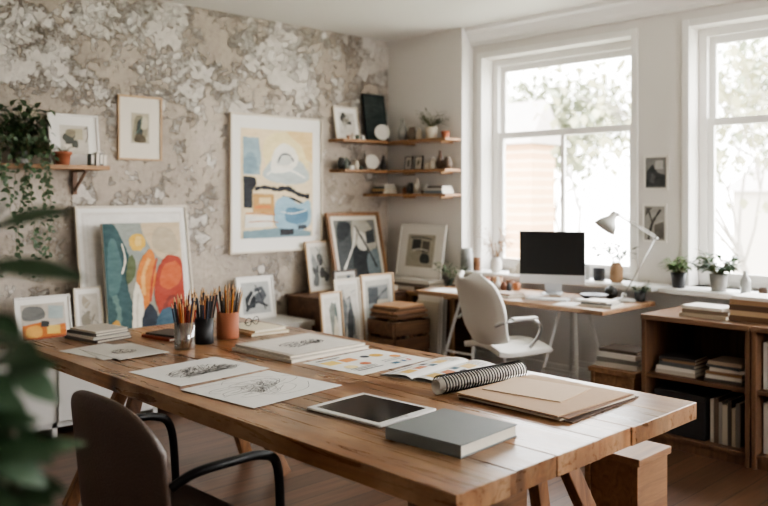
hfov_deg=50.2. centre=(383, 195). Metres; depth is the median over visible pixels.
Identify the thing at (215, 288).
pencil
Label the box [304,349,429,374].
sheet
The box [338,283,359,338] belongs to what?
artwork
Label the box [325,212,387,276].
framed picture
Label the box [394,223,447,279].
framed picture
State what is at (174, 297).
pencil
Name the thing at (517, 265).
jar
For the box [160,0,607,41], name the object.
ceiling
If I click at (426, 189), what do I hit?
book
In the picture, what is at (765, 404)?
book
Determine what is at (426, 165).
jar
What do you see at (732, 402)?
book
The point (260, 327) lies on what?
book
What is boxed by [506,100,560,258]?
house
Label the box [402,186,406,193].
jar
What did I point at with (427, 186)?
book
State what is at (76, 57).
wall
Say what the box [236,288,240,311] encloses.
pencil
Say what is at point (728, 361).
book
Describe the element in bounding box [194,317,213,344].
pencil cup
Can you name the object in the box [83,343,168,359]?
paper sheet
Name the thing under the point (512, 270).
jar
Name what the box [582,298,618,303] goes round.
book
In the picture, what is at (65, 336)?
book
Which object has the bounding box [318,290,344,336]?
framed picture
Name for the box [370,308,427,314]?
wooden board
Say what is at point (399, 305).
wooden board
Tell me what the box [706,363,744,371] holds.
book
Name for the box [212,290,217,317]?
pencil
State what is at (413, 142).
corner shelf
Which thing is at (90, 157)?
book
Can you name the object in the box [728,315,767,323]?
book
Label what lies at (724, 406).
book
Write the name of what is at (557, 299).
keyboard
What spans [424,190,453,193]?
book
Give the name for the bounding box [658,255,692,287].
potted plant
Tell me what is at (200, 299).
pencil
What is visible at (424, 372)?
open magazine
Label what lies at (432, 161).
jar
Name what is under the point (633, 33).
trim
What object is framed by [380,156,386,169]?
jar
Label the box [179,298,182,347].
pencil
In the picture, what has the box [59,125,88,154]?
artwork
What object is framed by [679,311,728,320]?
book
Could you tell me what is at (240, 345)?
book
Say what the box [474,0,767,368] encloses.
wall
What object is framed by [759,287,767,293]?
jar
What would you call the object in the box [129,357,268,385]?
sketch sheet
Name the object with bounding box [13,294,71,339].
framed picture
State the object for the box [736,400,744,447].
book
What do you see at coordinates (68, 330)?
book
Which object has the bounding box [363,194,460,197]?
corner shelf
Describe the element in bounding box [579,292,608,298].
bowl
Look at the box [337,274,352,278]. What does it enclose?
artwork
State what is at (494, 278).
ceramic pot
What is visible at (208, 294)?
pencil
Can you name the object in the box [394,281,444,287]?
book
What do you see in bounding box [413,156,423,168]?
framed picture
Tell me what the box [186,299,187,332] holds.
pencil
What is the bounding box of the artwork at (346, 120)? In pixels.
[338,112,355,133]
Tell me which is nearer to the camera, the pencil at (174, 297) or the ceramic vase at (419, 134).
the pencil at (174, 297)
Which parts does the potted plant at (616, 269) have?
pot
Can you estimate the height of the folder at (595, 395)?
0.004 m
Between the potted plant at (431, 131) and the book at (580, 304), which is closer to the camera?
the book at (580, 304)
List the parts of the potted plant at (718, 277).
pot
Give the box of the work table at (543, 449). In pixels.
[32,317,695,505]
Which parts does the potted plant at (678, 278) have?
pot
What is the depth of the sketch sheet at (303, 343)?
3.73 m
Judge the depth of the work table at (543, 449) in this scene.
2.59 m
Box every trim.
[454,268,669,291]
[464,0,746,46]
[477,28,637,281]
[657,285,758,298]
[682,7,767,285]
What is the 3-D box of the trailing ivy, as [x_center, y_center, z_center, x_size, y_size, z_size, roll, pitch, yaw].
[-2.272,-0.035,4.991,0.590,1.124,0.309,0,0,-44]
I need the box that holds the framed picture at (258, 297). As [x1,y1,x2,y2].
[234,275,276,319]
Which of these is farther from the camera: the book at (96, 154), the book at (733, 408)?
the book at (96, 154)
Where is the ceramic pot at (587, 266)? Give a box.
[585,264,589,279]
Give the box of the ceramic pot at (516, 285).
[513,282,520,289]
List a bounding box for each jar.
[337,157,344,168]
[344,157,348,168]
[353,161,358,168]
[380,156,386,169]
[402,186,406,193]
[406,183,413,193]
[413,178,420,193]
[424,163,429,168]
[430,157,436,168]
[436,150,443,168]
[443,156,451,168]
[461,248,472,270]
[495,277,500,290]
[500,282,506,290]
[507,283,511,290]
[509,267,515,273]
[516,263,518,273]
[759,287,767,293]
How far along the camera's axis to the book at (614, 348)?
5.06 m
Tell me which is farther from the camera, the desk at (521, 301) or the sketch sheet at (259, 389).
the desk at (521, 301)
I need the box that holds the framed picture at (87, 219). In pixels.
[73,205,193,322]
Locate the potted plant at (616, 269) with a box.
[590,239,636,282]
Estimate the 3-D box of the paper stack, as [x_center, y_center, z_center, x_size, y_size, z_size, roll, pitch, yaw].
[0.561,0.692,2.837,0.440,0.006,0.425,0,0,-43]
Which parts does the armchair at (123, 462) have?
backrest, armrest, seat, armrest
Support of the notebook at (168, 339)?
on the work table at (543, 449)
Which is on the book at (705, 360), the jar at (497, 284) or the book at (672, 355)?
the book at (672, 355)
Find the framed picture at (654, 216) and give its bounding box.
[642,204,666,242]
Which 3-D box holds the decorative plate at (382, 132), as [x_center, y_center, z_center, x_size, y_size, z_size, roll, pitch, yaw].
[-0.019,-0.553,7.177,0.140,0.145,0.067,0,0,-14]
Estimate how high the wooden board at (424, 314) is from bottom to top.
0.020 m
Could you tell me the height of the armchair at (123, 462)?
0.896 m
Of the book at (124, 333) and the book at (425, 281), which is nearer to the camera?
the book at (124, 333)
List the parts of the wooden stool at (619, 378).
panel, cross panel, seat, panel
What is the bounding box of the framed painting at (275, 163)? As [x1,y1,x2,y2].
[228,112,322,254]
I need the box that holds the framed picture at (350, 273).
[332,269,356,280]
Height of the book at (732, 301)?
0.028 m
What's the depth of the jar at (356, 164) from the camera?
6.94 m
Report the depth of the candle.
6.65 m
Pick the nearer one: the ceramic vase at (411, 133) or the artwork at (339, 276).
the artwork at (339, 276)
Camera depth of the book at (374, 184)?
7.22 m
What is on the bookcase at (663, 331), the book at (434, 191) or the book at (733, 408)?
the book at (733, 408)
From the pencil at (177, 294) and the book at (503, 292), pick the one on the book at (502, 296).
the book at (503, 292)
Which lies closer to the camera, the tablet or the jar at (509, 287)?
the tablet
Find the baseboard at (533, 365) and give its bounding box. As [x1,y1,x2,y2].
[475,349,590,381]
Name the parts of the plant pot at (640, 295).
pot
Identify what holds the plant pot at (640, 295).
on the desk at (521, 301)
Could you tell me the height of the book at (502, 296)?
0.014 m
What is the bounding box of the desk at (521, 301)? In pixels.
[415,286,654,379]
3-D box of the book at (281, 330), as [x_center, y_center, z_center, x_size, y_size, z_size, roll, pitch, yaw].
[-0.664,0.692,4.258,0.220,0.014,0.300,0,0,-38]
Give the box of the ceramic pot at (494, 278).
[492,276,502,284]
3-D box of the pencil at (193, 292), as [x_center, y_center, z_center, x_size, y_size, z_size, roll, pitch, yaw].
[-0.884,0.565,3.746,0.036,0.257,0.007,0,0,21]
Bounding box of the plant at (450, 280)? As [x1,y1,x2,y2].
[434,259,468,285]
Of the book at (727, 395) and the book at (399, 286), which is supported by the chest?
the book at (399, 286)
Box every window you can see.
[493,40,630,278]
[699,20,767,288]
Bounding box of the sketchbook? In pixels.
[385,408,516,458]
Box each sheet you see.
[60,343,111,358]
[80,343,127,359]
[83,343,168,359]
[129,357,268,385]
[180,370,341,407]
[243,333,360,354]
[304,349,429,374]
[425,288,456,292]
[482,377,590,402]
[552,302,579,305]
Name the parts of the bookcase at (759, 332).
shelf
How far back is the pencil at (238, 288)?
4.02 m
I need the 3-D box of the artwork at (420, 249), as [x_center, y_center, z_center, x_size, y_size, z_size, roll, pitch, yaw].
[0.312,0.471,7.061,0.002,0.280,0.320,14,-10,-43]
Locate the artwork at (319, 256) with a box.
[309,246,329,286]
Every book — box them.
[64,335,131,343]
[66,332,129,339]
[67,329,128,336]
[70,323,127,333]
[87,154,93,164]
[93,152,99,165]
[100,153,102,165]
[103,155,106,165]
[232,345,368,362]
[235,333,364,358]
[239,321,285,332]
[239,329,288,336]
[371,191,397,193]
[372,189,396,190]
[373,186,396,188]
[374,184,395,185]
[394,276,443,284]
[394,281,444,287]
[398,285,425,290]
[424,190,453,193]
[425,188,452,190]
[427,186,450,187]
[499,290,524,295]
[501,295,525,298]
[578,303,624,308]
[581,301,620,305]
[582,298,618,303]
[595,360,640,371]
[597,350,640,361]
[597,356,640,365]
[599,343,640,355]
[655,368,707,377]
[656,364,708,373]
[659,351,707,362]
[659,360,707,369]
[662,358,708,365]
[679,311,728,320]
[682,302,729,311]
[682,308,729,316]
[704,377,744,386]
[705,373,744,382]
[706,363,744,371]
[706,369,744,378]
[708,355,744,368]
[709,367,744,374]
[710,392,726,441]
[714,391,734,442]
[719,396,734,443]
[722,402,727,445]
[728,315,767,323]
[728,394,744,445]
[729,304,767,312]
[730,299,767,306]
[730,310,767,318]
[731,292,767,301]
[732,407,735,446]
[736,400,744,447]
[763,341,767,389]
[763,401,767,453]
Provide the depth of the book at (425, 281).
6.88 m
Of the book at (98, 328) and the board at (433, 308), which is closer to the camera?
the book at (98, 328)
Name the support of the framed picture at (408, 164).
on the corner shelf at (444, 170)
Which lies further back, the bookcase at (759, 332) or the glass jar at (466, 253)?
the glass jar at (466, 253)
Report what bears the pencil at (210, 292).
in the pencil cup at (203, 331)
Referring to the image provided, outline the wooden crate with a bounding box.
[368,317,429,351]
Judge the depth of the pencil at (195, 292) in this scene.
3.85 m
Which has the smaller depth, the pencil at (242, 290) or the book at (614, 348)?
the pencil at (242, 290)
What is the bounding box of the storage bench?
[0,314,314,436]
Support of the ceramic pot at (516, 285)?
on the desk at (521, 301)
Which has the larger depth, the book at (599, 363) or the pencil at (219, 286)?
the book at (599, 363)
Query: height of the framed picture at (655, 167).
0.245 m
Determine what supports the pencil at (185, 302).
in the pencil cup
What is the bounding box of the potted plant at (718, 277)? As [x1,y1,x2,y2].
[689,249,743,291]
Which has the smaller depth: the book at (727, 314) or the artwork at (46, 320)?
the book at (727, 314)
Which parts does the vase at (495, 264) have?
pot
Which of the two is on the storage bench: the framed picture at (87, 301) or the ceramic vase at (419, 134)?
the framed picture at (87, 301)
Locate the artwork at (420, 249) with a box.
[405,234,435,267]
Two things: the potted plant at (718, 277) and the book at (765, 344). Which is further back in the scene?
the potted plant at (718, 277)
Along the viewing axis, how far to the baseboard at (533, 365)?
6.43 m
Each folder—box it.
[456,374,630,416]
[459,394,633,418]
[459,396,638,423]
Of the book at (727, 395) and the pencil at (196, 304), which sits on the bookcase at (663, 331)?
the book at (727, 395)
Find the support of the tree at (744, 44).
on the ground
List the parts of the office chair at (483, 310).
backrest, seat, armrest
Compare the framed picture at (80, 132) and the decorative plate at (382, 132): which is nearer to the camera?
the framed picture at (80, 132)
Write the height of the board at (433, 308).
0.620 m
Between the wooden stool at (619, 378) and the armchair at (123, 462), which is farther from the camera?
the wooden stool at (619, 378)
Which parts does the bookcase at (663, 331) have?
shelf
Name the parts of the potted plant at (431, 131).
pot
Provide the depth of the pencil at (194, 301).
3.73 m
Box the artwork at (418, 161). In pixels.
[416,158,420,166]
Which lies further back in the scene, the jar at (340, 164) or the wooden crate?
the jar at (340, 164)
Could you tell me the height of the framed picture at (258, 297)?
0.328 m
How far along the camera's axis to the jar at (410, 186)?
7.08 m
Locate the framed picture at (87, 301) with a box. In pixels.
[72,286,103,326]
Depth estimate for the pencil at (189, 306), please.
3.73 m
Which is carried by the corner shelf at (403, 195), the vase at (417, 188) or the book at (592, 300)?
the vase at (417, 188)
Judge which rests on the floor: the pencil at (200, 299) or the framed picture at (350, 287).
the framed picture at (350, 287)
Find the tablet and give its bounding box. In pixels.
[307,393,435,427]
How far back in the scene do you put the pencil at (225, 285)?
4.01 m
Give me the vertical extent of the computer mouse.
0.027 m
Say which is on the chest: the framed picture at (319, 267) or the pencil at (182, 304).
the framed picture at (319, 267)
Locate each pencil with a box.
[171,303,179,347]
[174,297,181,348]
[176,304,181,344]
[177,294,180,331]
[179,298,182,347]
[182,304,184,348]
[184,302,185,347]
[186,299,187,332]
[186,306,189,347]
[188,292,193,340]
[188,301,194,347]
[189,304,196,347]
[195,292,198,318]
[200,299,201,318]
[204,295,205,318]
[206,294,208,322]
[208,292,210,318]
[210,293,213,318]
[211,288,215,317]
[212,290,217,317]
[219,286,221,312]
[221,295,223,312]
[225,285,226,312]
[227,290,228,312]
[231,288,233,312]
[235,288,238,311]
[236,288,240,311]
[238,290,242,314]
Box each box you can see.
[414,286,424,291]
[654,381,731,440]
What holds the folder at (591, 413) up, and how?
on the work table at (543, 449)
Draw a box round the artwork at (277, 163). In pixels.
[241,128,312,238]
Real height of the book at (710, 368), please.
0.020 m
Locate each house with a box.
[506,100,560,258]
[722,165,767,275]
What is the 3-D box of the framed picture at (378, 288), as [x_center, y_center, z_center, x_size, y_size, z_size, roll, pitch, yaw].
[-0.034,1.036,6.553,0.360,0.828,0.094,0,0,-44]
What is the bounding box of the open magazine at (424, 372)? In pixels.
[380,357,494,383]
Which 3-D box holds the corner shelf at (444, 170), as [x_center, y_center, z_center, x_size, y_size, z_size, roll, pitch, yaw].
[0.088,-0.205,6.899,0.697,0.040,0.873,0,0,-44]
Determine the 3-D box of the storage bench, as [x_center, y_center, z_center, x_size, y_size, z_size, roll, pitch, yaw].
[-1.639,1.200,5.494,2.680,0.500,0.442,0,0,-44]
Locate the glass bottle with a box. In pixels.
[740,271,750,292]
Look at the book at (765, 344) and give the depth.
4.37 m
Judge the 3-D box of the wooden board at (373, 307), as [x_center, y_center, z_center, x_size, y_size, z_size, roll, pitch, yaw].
[0.115,0.863,6.356,0.310,0.018,0.270,0,0,-42]
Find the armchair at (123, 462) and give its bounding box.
[71,390,284,505]
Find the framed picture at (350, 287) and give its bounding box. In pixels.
[333,277,363,339]
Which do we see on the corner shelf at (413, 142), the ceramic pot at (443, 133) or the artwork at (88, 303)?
the ceramic pot at (443, 133)
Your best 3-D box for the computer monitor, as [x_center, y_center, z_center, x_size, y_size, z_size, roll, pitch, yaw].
[1.202,0.474,5.863,0.464,0.450,0.160,0,0,18]
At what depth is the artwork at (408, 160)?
7.15 m
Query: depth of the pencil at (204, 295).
3.88 m
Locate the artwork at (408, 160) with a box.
[406,159,410,167]
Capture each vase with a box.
[398,119,406,139]
[407,127,415,139]
[416,128,422,138]
[477,226,518,272]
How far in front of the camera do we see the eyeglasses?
4.26 m
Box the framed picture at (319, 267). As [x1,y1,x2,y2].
[304,240,332,292]
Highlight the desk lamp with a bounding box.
[594,211,657,302]
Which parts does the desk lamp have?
lamp shade, arm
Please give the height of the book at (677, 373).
0.022 m
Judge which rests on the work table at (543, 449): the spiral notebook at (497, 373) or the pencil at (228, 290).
the spiral notebook at (497, 373)
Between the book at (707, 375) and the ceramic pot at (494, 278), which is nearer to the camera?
the book at (707, 375)
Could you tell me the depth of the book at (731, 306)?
4.48 m
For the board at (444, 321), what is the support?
on the floor
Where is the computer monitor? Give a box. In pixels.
[519,231,584,294]
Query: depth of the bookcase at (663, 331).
4.80 m
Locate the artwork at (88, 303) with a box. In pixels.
[78,293,98,325]
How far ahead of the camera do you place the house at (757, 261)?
25.56 m
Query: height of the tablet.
0.009 m
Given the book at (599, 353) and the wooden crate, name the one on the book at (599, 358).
the book at (599, 353)
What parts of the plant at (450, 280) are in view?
pot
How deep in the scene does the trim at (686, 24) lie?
5.55 m
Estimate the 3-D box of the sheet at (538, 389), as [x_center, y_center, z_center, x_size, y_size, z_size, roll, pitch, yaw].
[0.537,0.678,2.883,0.300,0.003,0.240,0,0,38]
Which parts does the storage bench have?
door, door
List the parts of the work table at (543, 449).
leg, leg, leg, leg, leg, leg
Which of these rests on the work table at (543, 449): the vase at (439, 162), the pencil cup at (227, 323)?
the pencil cup at (227, 323)
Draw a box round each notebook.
[142,334,193,341]
[146,328,193,337]
[431,360,526,394]
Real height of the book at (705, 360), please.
0.018 m
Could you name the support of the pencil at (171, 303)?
in the pencil cup
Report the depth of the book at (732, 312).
4.48 m
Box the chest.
[285,289,417,331]
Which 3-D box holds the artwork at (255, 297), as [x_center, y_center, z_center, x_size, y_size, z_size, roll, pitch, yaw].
[-0.987,0.784,6.330,0.257,0.242,0.002,0,-10,-44]
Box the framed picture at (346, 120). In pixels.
[332,106,360,138]
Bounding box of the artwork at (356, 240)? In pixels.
[333,219,381,276]
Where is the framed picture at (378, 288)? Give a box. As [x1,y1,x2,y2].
[359,272,394,340]
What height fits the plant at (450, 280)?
0.279 m
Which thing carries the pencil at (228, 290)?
in the pencil cup at (227, 323)
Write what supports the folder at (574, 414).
on the paper stack
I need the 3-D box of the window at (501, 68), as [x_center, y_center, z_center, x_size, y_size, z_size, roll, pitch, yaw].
[1.426,-0.268,6.482,0.090,1.755,1.361,0,0,-44]
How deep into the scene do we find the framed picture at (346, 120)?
7.04 m
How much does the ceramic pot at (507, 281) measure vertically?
0.064 m
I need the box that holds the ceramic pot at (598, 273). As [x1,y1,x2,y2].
[593,268,605,280]
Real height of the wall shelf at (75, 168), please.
0.188 m
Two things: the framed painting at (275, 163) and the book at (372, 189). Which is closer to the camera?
the framed painting at (275, 163)
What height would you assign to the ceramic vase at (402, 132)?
0.190 m
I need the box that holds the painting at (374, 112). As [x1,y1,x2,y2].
[361,94,388,140]
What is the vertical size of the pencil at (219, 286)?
0.256 m
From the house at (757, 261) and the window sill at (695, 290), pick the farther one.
the house at (757, 261)
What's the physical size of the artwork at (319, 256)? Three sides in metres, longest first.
0.326 x 0.188 x 0.002 m
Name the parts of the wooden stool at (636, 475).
panel, cross panel, seat, panel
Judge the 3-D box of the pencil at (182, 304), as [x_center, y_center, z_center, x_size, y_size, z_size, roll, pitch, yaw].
[-0.909,0.589,3.718,0.007,0.210,0.040,0,0,-4]
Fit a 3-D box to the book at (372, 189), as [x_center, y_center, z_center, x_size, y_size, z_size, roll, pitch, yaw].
[0.005,-0.053,7.264,0.150,0.020,0.170,0,0,43]
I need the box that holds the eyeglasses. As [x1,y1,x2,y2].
[244,316,258,325]
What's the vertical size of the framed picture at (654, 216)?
0.270 m
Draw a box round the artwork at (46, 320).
[20,302,66,339]
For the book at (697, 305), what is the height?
0.018 m
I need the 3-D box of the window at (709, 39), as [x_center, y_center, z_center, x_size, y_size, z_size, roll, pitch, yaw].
[2.675,-0.268,5.191,0.090,1.755,1.361,0,0,-44]
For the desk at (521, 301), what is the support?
on the floor
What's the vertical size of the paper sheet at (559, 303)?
0.002 m
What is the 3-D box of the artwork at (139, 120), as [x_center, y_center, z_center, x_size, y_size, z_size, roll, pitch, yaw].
[-1.709,-0.475,5.748,0.137,0.212,0.001,0,0,-44]
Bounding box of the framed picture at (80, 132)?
[47,113,99,164]
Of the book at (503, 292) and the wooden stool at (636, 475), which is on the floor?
the wooden stool at (636, 475)
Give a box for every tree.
[508,60,630,230]
[532,42,767,273]
[716,38,767,184]
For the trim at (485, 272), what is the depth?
5.83 m
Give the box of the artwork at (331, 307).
[324,297,340,335]
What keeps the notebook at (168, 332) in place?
on the notebook at (168, 339)
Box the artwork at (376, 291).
[365,279,390,333]
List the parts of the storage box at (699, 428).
lid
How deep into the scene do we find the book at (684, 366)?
4.72 m
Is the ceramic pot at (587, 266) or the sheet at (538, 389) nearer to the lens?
the sheet at (538, 389)
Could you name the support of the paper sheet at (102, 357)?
on the work table at (543, 449)
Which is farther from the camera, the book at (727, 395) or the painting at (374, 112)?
the painting at (374, 112)
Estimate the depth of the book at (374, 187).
7.21 m
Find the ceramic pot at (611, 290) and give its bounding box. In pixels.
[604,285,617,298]
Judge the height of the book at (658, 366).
0.020 m
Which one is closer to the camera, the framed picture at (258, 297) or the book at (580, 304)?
the book at (580, 304)
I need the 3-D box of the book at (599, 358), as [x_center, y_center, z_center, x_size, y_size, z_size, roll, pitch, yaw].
[1.490,1.005,5.073,0.270,0.028,0.220,0,0,40]
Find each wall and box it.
[0,0,387,348]
[388,28,473,285]
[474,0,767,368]
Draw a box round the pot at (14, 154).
[12,151,28,163]
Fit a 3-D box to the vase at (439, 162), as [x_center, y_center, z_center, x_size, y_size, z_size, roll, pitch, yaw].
[0.469,-0.303,6.853,0.074,0.155,0.074,0,0,-44]
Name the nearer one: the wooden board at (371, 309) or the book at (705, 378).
the book at (705, 378)
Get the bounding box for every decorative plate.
[365,154,378,169]
[375,124,389,140]
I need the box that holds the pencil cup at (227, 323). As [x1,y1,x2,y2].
[217,310,238,339]
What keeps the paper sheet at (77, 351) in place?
on the work table at (543, 449)
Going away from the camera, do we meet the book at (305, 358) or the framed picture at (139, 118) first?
the book at (305, 358)
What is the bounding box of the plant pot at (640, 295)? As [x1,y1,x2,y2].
[630,281,651,301]
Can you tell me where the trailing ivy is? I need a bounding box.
[0,99,58,276]
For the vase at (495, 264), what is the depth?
6.53 m
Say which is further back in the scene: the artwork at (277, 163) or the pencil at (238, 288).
the artwork at (277, 163)
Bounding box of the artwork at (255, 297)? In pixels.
[241,281,270,314]
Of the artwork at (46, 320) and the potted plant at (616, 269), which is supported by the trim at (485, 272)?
the potted plant at (616, 269)
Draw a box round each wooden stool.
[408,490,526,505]
[585,440,670,505]
[588,364,640,391]
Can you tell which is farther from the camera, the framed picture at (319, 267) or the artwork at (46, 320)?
the framed picture at (319, 267)
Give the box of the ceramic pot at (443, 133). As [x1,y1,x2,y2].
[441,131,449,136]
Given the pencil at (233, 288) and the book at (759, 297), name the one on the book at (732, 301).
the book at (759, 297)
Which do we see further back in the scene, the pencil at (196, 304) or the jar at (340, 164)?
the jar at (340, 164)
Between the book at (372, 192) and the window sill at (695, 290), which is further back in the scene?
the book at (372, 192)
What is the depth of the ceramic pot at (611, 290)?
5.57 m
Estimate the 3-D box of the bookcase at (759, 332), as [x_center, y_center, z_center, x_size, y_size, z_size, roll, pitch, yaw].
[2.399,1.070,4.348,0.657,0.760,0.637,0,0,-44]
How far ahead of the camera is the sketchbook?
2.32 m
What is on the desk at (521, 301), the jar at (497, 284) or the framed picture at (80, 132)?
the jar at (497, 284)
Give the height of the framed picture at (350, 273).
0.879 m
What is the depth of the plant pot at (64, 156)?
5.20 m
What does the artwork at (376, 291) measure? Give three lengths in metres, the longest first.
0.732 x 0.272 x 0.002 m
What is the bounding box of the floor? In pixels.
[0,408,767,505]
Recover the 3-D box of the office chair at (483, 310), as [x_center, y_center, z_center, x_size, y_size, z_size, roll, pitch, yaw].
[0.751,0.965,5.258,0.626,0.969,0.588,0,0,-26]
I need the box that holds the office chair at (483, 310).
[455,270,552,365]
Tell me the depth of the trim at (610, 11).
6.10 m
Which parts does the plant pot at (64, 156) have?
pot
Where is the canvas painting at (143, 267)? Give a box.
[100,222,184,328]
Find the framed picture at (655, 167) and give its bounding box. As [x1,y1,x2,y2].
[643,155,668,189]
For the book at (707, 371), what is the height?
0.016 m
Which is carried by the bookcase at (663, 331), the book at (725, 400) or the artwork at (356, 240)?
the book at (725, 400)
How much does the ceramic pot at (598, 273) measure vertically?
0.090 m
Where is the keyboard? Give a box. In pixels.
[526,296,570,301]
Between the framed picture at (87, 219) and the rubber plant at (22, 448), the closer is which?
the rubber plant at (22, 448)
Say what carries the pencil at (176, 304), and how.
in the pencil cup
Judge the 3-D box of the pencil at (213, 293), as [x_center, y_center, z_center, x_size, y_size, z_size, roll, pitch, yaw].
[-0.821,0.570,3.881,0.047,0.248,0.007,0,0,29]
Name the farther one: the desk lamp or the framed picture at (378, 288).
the framed picture at (378, 288)
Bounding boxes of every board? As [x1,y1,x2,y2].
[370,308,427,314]
[370,313,427,319]
[371,311,425,317]
[372,306,424,311]
[374,301,423,309]
[417,300,439,353]
[418,294,442,353]
[441,299,446,354]
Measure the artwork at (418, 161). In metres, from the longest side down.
0.076 x 0.056 x 0.001 m
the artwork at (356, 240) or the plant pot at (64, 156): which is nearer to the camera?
the plant pot at (64, 156)
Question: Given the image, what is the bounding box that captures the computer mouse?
[573,298,582,301]
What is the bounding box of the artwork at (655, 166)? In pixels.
[646,157,665,187]
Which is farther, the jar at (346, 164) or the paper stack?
the jar at (346, 164)
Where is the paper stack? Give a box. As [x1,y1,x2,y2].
[458,394,634,420]
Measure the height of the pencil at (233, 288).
0.248 m
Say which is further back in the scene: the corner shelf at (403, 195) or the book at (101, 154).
the corner shelf at (403, 195)
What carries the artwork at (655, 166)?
attached to the framed picture at (655, 167)
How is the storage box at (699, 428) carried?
in the bookcase at (663, 331)
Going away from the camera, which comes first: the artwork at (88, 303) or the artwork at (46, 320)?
the artwork at (46, 320)
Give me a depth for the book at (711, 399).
4.58 m
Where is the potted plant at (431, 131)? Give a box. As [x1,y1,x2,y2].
[416,107,448,137]
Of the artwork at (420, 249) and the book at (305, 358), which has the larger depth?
the artwork at (420, 249)
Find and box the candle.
[473,257,480,270]
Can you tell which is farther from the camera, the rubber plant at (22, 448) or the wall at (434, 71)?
the wall at (434, 71)
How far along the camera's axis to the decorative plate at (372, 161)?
7.11 m
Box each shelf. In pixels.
[0,163,109,194]
[328,137,460,145]
[329,168,460,174]
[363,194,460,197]
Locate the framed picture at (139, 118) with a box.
[117,94,161,160]
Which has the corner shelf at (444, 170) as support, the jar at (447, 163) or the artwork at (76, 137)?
the jar at (447, 163)
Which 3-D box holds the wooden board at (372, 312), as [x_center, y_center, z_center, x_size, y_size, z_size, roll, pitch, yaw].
[0.115,0.902,6.356,0.280,0.018,0.330,0,0,44]
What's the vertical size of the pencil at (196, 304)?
0.199 m
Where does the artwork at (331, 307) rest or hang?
attached to the framed picture at (330, 303)
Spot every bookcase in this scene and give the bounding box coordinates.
[641,306,759,467]
[750,324,767,470]
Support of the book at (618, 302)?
on the book at (580, 304)
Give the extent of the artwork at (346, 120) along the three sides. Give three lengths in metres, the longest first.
0.186 x 0.176 x 0.002 m
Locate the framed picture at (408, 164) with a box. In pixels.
[404,156,412,169]
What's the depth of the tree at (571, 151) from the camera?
20.62 m
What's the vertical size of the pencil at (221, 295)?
0.212 m
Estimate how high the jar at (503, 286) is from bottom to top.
0.066 m
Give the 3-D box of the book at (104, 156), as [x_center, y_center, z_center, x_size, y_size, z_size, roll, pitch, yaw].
[-1.844,-0.234,5.390,0.022,0.070,0.056,0,0,-44]
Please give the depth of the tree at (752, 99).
11.58 m
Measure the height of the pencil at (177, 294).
0.243 m
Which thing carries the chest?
on the floor
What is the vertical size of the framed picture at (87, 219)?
0.882 m
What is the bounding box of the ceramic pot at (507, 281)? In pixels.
[506,280,513,288]
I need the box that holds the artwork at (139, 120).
[131,112,148,143]
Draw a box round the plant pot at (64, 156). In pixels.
[53,145,73,164]
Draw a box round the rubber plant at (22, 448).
[0,203,87,505]
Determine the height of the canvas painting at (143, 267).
0.766 m
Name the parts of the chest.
drawer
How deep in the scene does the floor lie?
4.18 m
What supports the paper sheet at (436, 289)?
on the desk at (521, 301)
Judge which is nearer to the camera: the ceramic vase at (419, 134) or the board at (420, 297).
the board at (420, 297)

